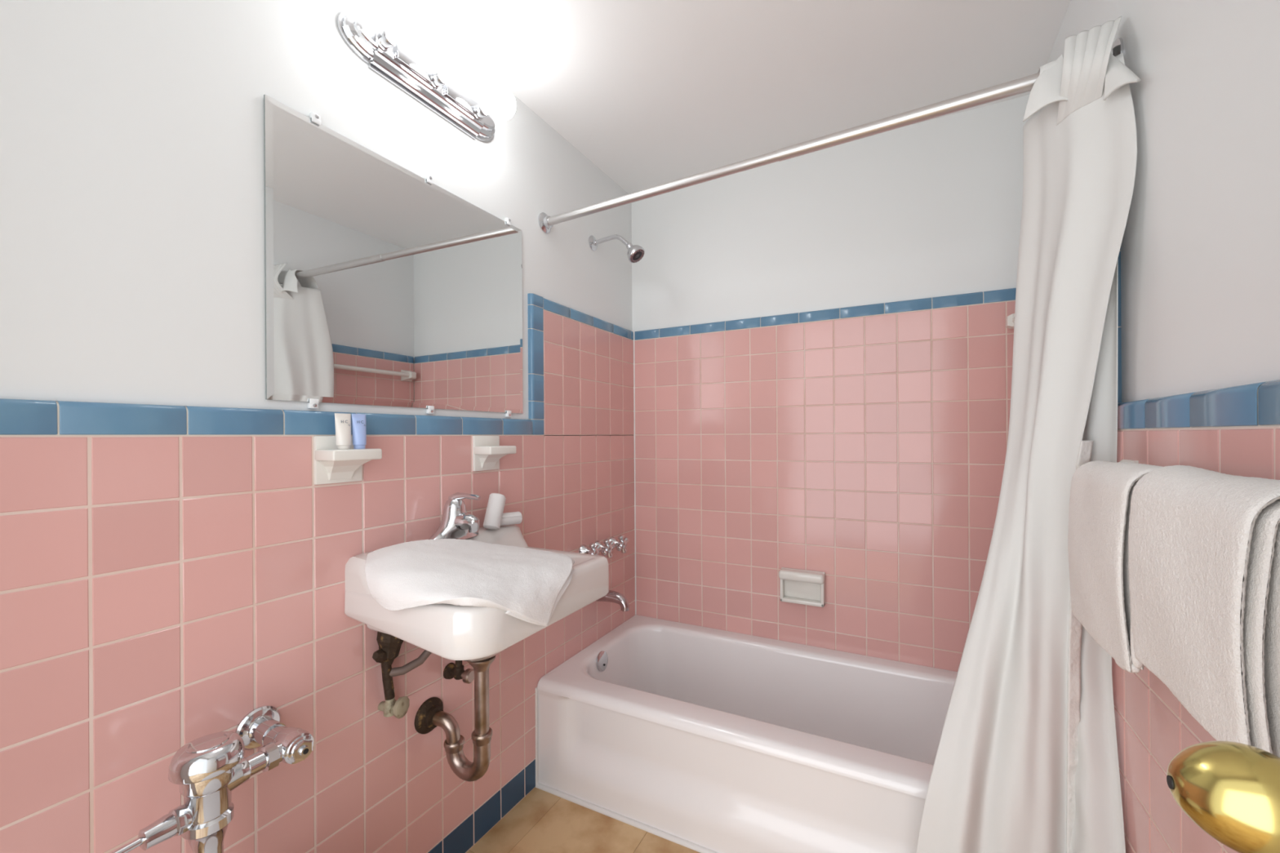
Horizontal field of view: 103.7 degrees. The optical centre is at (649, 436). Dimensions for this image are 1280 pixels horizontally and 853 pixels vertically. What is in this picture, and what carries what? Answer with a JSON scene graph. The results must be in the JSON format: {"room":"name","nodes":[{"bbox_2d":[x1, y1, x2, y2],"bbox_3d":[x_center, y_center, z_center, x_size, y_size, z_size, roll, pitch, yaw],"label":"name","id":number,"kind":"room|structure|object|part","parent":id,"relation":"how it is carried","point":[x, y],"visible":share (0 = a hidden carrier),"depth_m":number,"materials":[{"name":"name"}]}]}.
{"room":"bathroom","nodes":[
{"label":"bathroom","id":0,"kind":"room"},
{"bbox_2d":[0,0,635,852],"bbox_3d":[-0.610,0.033,1.375,0.119,2.379,2.340,0,0,27],"label":"wall","id":1,"kind":"structure","parent":0,"point":[157,593],"depth_m":0.92,"materials":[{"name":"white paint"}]},
{"bbox_2d":[111,705,313,852],"bbox_3d":[-0.735,0.644,0.814,0.164,0.318,0.327,0,0,27],"label":"valve","id":2,"kind":"object","parent":1,"relation":"attached to","point":[206,770],"visible":1,"depth_m":0.79,"materials":[{"name":"silver metal"}]},
{"bbox_2d":[111,804,194,852],"bbox_3d":[-0.746,0.587,0.715,0.040,0.040,0.142,0,0,27],"label":"handle","id":3,"kind":"object","parent":2,"relation":"attached to","point":[180,820],"depth_m":0.75,"materials":[{"name":"silver metal"}]},
{"bbox_2d":[302,748,308,754],"bbox_3d":[-0.611,0.558,0.891,0.005,0.009,0.009,0,0,27],"label":"socket","id":4,"kind":"object","parent":2,"relation":"attached to","point":[305,751],"depth_m":0.89,"materials":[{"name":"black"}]},
{"bbox_2d":[0,398,532,435],"bbox_3d":[-0.727,-0.027,1.040,0.020,0.052,1.437,0,0,27],"label":"trim","id":5,"kind":"structure","parent":1,"relation":"attached to","point":[18,417],"depth_m":0.88,"materials":[{"name":"blue tile"}]},
{"bbox_2d":[313,435,382,484],"bbox_3d":[-0.653,0.051,1.088,0.076,0.103,0.108,0,0,27],"label":"shelf","id":6,"kind":"object","parent":1,"relation":"attached to","point":[331,464],"visible":0.91,"depth_m":1.07,"materials":[{"name":"white ceramic"}]},
{"bbox_2d":[334,413,351,449],"bbox_3d":[-0.654,-0.010,1.073,0.027,0.076,0.027,0,0,-16],"label":"toiletry tube","id":7,"kind":"object","parent":6,"relation":"on","point":[342,421],"visible":1,"depth_m":1.06,"materials":[{"name":"white plastic"}]},
{"bbox_2d":[351,413,366,448],"bbox_3d":[-0.638,-0.010,1.104,0.026,0.076,0.026,0,0,-21],"label":"toiletry tube","id":8,"kind":"object","parent":6,"relation":"on","point":[358,420],"visible":0.99,"depth_m":1.10,"materials":[{"name":"blue plastic"}]},
{"bbox_2d":[263,93,523,417],"bbox_3d":[-0.587,-0.374,1.319,0.014,0.630,0.741,0,0,27],"label":"mirror","id":9,"kind":"object","parent":1,"relation":"attached to","point":[384,286],"visible":1,"depth_m":1.20,"materials":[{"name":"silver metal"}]},
{"bbox_2d":[372,631,431,719],"bbox_3d":[-0.589,0.543,1.204,0.072,0.224,0.156,0,0,27],"label":"supply valve","id":10,"kind":"object","parent":1,"relation":"attached to","point":[389,646],"visible":0.85,"depth_m":1.17,"materials":[{"name":"gold metal"}]},
{"bbox_3d":[-0.585,0.632,1.174,0.025,0.047,0.045,0,0,12],"label":"knob","id":11,"kind":"part","parent":10,"relation":"part of","materials":[{"name":"beige plastic"}]},
{"bbox_2d":[336,3,515,142],"bbox_3d":[-0.517,-0.928,1.296,0.166,0.112,0.476,0,0,27],"label":"vanity light","id":12,"kind":"object","parent":1,"relation":"attached to","point":[388,52],"visible":1,"depth_m":1.25,"materials":[{"name":"silver metal"}]},
{"bbox_2d":[375,3,428,51],"bbox_3d":[-0.570,-0.927,1.153,0.130,0.085,0.085,0,0,27],"label":"bulb","id":13,"kind":"object","parent":12,"relation":"attached to","point":[406,30],"depth_m":1.13,"materials":[{"name":"white glass"}]},
{"bbox_3d":[-0.586,-0.927,1.251,0.011,0.037,0.100,0,0,27],"label":"mirror panel","id":14,"kind":"part","parent":12,"relation":"part of","materials":[{"name":"silver metal"}]},
{"bbox_2d":[431,48,476,89],"bbox_3d":[-0.504,-0.928,1.283,0.130,0.085,0.085,0,0,27],"label":"bulb","id":15,"kind":"object","parent":12,"relation":"attached to","point":[458,70],"depth_m":1.25,"materials":[{"name":"white glass"}]},
{"bbox_3d":[-0.520,-0.928,1.381,0.011,0.037,0.100,0,0,27],"label":"mirror panel","id":16,"kind":"part","parent":12,"relation":"part of","materials":[{"name":"silver metal"}]},
{"bbox_2d":[474,84,515,120],"bbox_3d":[-0.437,-0.928,1.413,0.130,0.085,0.085,0,0,27],"label":"bulb","id":17,"kind":"object","parent":12,"relation":"attached to","point":[500,102],"depth_m":1.38,"materials":[{"name":"white glass"}]},
{"bbox_2d":[414,655,495,782],"bbox_3d":[-0.484,0.708,1.269,0.204,0.318,0.086,0,0,23],"label":"trap","id":18,"kind":"object","parent":1,"relation":"attached to","point":[430,715],"visible":0.98,"depth_m":1.25,"materials":[{"name":"gold metal"}]},
{"bbox_2d":[443,660,474,684],"bbox_3d":[-0.509,0.584,1.348,0.081,0.149,0.042,0,0,27],"label":"supply valve","id":19,"kind":"object","parent":1,"relation":"attached to","point":[456,671],"visible":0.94,"depth_m":1.34,"materials":[{"name":"gold metal"}]},
{"bbox_3d":[-0.486,0.637,1.338,0.030,0.036,0.036,0,0,21],"label":"knob","id":20,"kind":"part","parent":19,"relation":"part of","materials":[{"name":"silver metal"}]},
{"bbox_2d":[344,492,608,661],"bbox_3d":[-0.390,0.345,1.247,0.388,0.400,0.504,0,0,27],"label":"sink","id":21,"kind":"object","parent":1,"relation":"attached to","point":[447,631],"visible":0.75,"depth_m":1.07,"materials":[{"name":"white ceramic"}]},
{"bbox_2d":[427,492,480,539],"bbox_3d":[-0.486,0.207,1.296,0.128,0.124,0.176,0,0,27],"label":"faucet","id":22,"kind":"object","parent":21,"relation":"on","point":[455,522],"depth_m":1.28,"materials":[{"name":"silver metal"}]},
{"bbox_2d":[364,538,573,626],"bbox_3d":[-0.390,0.329,1.164,0.369,0.174,0.418,0,0,27],"label":"hand towel","id":23,"kind":"object","parent":21,"relation":"on","point":[527,584],"visible":1,"depth_m":1.06,"materials":[{"name":"white fabric"}]},
{"bbox_2d":[483,493,506,529],"bbox_3d":[-0.446,0.216,1.441,0.045,0.104,0.076,0,0,15],"label":"rolled washcloth","id":24,"kind":"object","parent":21,"relation":"on","point":[495,508],"visible":1,"depth_m":1.43,"materials":[{"name":"white fabric"}]},
{"bbox_2d":[500,511,522,525],"bbox_3d":[-0.429,0.245,1.485,0.100,0.037,0.038,0,0,-36],"label":"rolled washcloth","id":25,"kind":"object","parent":21,"relation":"on","point":[513,517],"visible":0.58,"depth_m":1.48,"materials":[{"name":"white fabric"}]},
{"bbox_2d":[427,759,535,852],"bbox_3d":[-0.710,1.126,1.038,0.003,0.093,1.441,0,0,27],"label":"baseboard","id":26,"kind":"structure","parent":1,"relation":"attached to","point":[460,839],"depth_m":1.49,"materials":[{"name":"blue tile"}]},
{"bbox_2d":[472,435,515,471],"bbox_3d":[-0.456,0.049,1.476,0.074,0.103,0.107,0,0,27],"label":"shelf","id":27,"kind":"object","parent":1,"relation":"attached to","point":[487,451],"visible":1,"depth_m":1.46,"materials":[{"name":"white ceramic"}]},
{"bbox_3d":[-0.485,0.050,1.487,0.012,0.103,0.100,0,0,27],"label":"tile plate","id":28,"kind":"part","parent":27,"relation":"part of","materials":[{"name":"white ceramic"}]},
{"bbox_2d":[527,293,543,435],"bbox_3d":[-0.387,-0.241,1.707,0.020,0.475,0.060,0,0,27],"label":"trim","id":29,"kind":"structure","parent":1,"relation":"attached to","point":[535,302],"depth_m":1.69,"materials":[{"name":"blue tile"}]},
{"bbox_2d":[542,297,633,340],"bbox_3d":[-0.229,-0.458,2.020,0.020,0.043,0.642,0,0,27],"label":"trim","id":30,"kind":"structure","parent":1,"relation":"attached to","point":[548,305],"depth_m":1.95,"materials":[{"name":"blue tile"}]},
{"bbox_2d":[578,542,601,555],"bbox_3d":[-0.227,0.441,1.913,0.070,0.079,0.079,0,0,27],"label":"water tap","id":31,"kind":"object","parent":1,"relation":"attached to","point":[594,550],"visible":0.63,"depth_m":1.91,"materials":[{"name":"silver metal"}]},
{"bbox_3d":[-0.210,0.441,1.904,0.030,0.079,0.079,0,0,27],"label":"cross handle","id":32,"kind":"part","parent":31,"relation":"part of","materials":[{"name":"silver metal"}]},
{"bbox_2d":[595,538,614,558],"bbox_3d":[-0.182,0.445,2.002,0.070,0.079,0.079,0,0,27],"label":"water tap","id":33,"kind":"object","parent":1,"relation":"attached to","point":[606,549],"visible":0.92,"depth_m":1.99,"materials":[{"name":"silver metal"}]},
{"bbox_2d":[595,590,629,611],"bbox_3d":[-0.146,0.646,1.991,0.144,0.070,0.052,0,0,27],"label":"tub spout","id":34,"kind":"object","parent":1,"relation":"attached to","point":[614,597],"visible":0.88,"depth_m":1.97,"materials":[{"name":"silver metal"}]},
{"bbox_2d":[588,234,644,262],"bbox_3d":[-0.129,-0.743,1.984,0.231,0.136,0.072,0,0,27],"label":"shower fixture","id":35,"kind":"object","parent":1,"relation":"attached to","point":[635,253],"visible":1,"depth_m":1.96,"materials":[{"name":"silver metal"}]},
{"bbox_3d":[-0.150,-0.766,1.994,0.165,0.061,0.017,0,0,27],"label":"arm","id":36,"kind":"part","parent":35,"relation":"part of","materials":[{"name":"silver metal"}]},
{"bbox_2d":[608,534,628,553],"bbox_3d":[-0.131,0.450,2.103,0.070,0.079,0.079,0,0,27],"label":"water tap","id":37,"kind":"object","parent":1,"relation":"attached to","point":[620,545],"visible":0.94,"depth_m":2.09,"materials":[{"name":"silver metal"}]},
{"bbox_3d":[-0.113,0.450,2.094,0.030,0.079,0.079,0,0,27],"label":"cross handle","id":38,"kind":"part","parent":37,"relation":"part of","materials":[{"name":"silver metal"}]},
{"bbox_2d":[537,37,1123,233],"bbox_3d":[0.283,-0.753,1.387,1.514,0.070,0.068,0,0,30],"label":"shower rod","id":39,"kind":"object","parent":1,"relation":"attached to","point":[1022,85],"visible":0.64,"depth_m":1.27,"materials":[{"name":"silver metal"}]},
{"bbox_2d":[915,16,1141,852],"bbox_3d":[0.763,0.140,1.091,0.373,1.899,0.316,0,0,27],"label":"shower curtain","id":40,"kind":"object","parent":39,"relation":"hanging from","point":[1026,761],"visible":0.91,"depth_m":1.01,"materials":[{"name":"white fabric"}]},
{"bbox_3d":[0.854,0.358,0.984,0.094,1.460,0.161,0,0,-18],"label":"panel","id":41,"kind":"part","parent":40,"relation":"part of","materials":[{"name":"white fabric"}]},
{"bbox_2d":[466,786,699,852],"bbox_3d":[-0.145,1.200,0.524,1.708,0.060,3.440,0,0,27],"label":"floor","id":42,"kind":"structure","parent":0,"point":[543,821],"depth_m":1.48,"materials":[{"name":"tile"}]},
{"bbox_2d":[537,614,957,852],"bbox_3d":[0.431,0.987,1.658,1.466,0.350,0.692,0,0,27],"label":"bathtub","id":43,"kind":"object","parent":42,"relation":"on","point":[717,740],"visible":0.9,"depth_m":1.58,"materials":[{"name":"white ceramic"}]},
{"bbox_3d":[-0.181,0.855,1.911,0.016,0.072,0.072,0,0,27],"label":"overflow plate","id":44,"kind":"part","parent":43,"relation":"part of","materials":[{"name":"silver metal"}]},
{"bbox_2d":[404,0,1070,193],"bbox_3d":[0.094,-1.161,1.022,1.708,0.100,2.360,0,0,27],"label":"ceiling","id":45,"kind":"structure","parent":0,"point":[652,93],"depth_m":1.50,"materials":[{"name":"white paint"}]},
{"bbox_2d":[631,94,1029,671],"bbox_3d":[0.612,0.025,2.019,1.708,2.379,0.121,0,0,27],"label":"wall","id":46,"kind":"structure","parent":0,"point":[868,453],"depth_m":1.91,"materials":[{"name":"pink tile"}]},
{"bbox_2d":[534,330,718,852],"bbox_3d":[0.424,0.345,1.657,1.472,1.657,0.703,0,0,27],"label":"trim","id":47,"kind":"structure","parent":46,"relation":"attached to","point":[621,818],"depth_m":1.59,"materials":[{"name":"white"}]},
{"bbox_2d":[778,567,825,607],"bbox_3d":[0.585,0.583,1.938,0.169,0.125,0.058,0,0,27],"label":"soap dish","id":48,"kind":"object","parent":46,"relation":"attached to","point":[798,586],"visible":1,"depth_m":1.94,"materials":[{"name":"white ceramic"}]},
{"bbox_2d":[634,288,1016,340],"bbox_3d":[0.584,-0.463,1.976,1.468,0.043,0.020,0,0,27],"label":"trim","id":49,"kind":"structure","parent":46,"relation":"attached to","point":[1004,295],"depth_m":1.90,"materials":[{"name":"blue tile"}]},
{"bbox_2d":[1046,0,1279,852],"bbox_3d":[0.803,0.024,0.653,0.123,2.379,2.340,0,0,27],"label":"wall","id":50,"kind":"structure","parent":0,"point":[1200,250],"depth_m":0.75,"materials":[{"name":"white paint"}]},
{"bbox_2d":[1005,313,1014,328],"bbox_3d":[1.054,-0.367,1.357,0.071,0.062,0.608,0,0,27],"label":"towel bar","id":51,"kind":"object","parent":50,"relation":"attached to","point":[1010,320],"visible":0.16,"depth_m":1.60,"materials":[{"name":"white ceramic"}]},
{"bbox_2d":[1075,459,1138,469],"bbox_3d":[0.678,0.074,0.624,0.077,0.060,0.701,0,0,27],"label":"towel bar","id":52,"kind":"object","parent":50,"relation":"attached to","point":[1122,460],"visible":0.08,"depth_m":0.90,"materials":[{"name":"white metal"}]},
{"bbox_2d":[1067,460,1162,673],"bbox_3d":[0.733,0.184,0.774,0.094,0.289,0.266,0,0,27],"label":"towel","id":53,"kind":"object","parent":52,"relation":"hanging from","point":[1101,491],"visible":0.48,"depth_m":0.74,"materials":[{"name":"white fabric"}]},
{"bbox_2d":[1128,465,1279,757],"bbox_3d":[0.604,0.163,0.522,0.095,0.253,0.264,0,0,27],"label":"towel","id":54,"kind":"object","parent":52,"relation":"hanging from","point":[1204,544],"visible":1,"depth_m":0.48,"materials":[{"name":"white fabric"}]},
{"bbox_2d":[1117,248,1121,403],"bbox_3d":[0.939,-0.250,1.030,0.025,0.475,0.060,0,0,27],"label":"trim","id":55,"kind":"structure","parent":50,"relation":"attached to","point":[1119,344],"depth_m":1.00,"materials":[{"name":"blue tile"}]},
{"bbox_2d":[1117,379,1279,430],"bbox_3d":[0.599,-0.036,0.362,0.025,0.052,1.437,0,0,27],"label":"trim","id":56,"kind":"structure","parent":50,"relation":"attached to","point":[1256,404],"depth_m":0.67,"materials":[{"name":"blue tile"}]},
{"bbox_3d":[-0.412,0.032,0.016,1.708,2.379,0.100,0,0,27],"label":"wall","id":57,"kind":"structure","parent":0,"visible":0},
{"bbox_2d":[1166,741,1279,852],"bbox_3d":[0.263,0.156,0.072,0.126,1.998,0.577,0,0,27],"label":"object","id":58,"kind":"structure","parent":57,"relation":"in","point":[1230,790],"depth_m":0.28,"materials":[{"name":"gold metal"}]}
]}

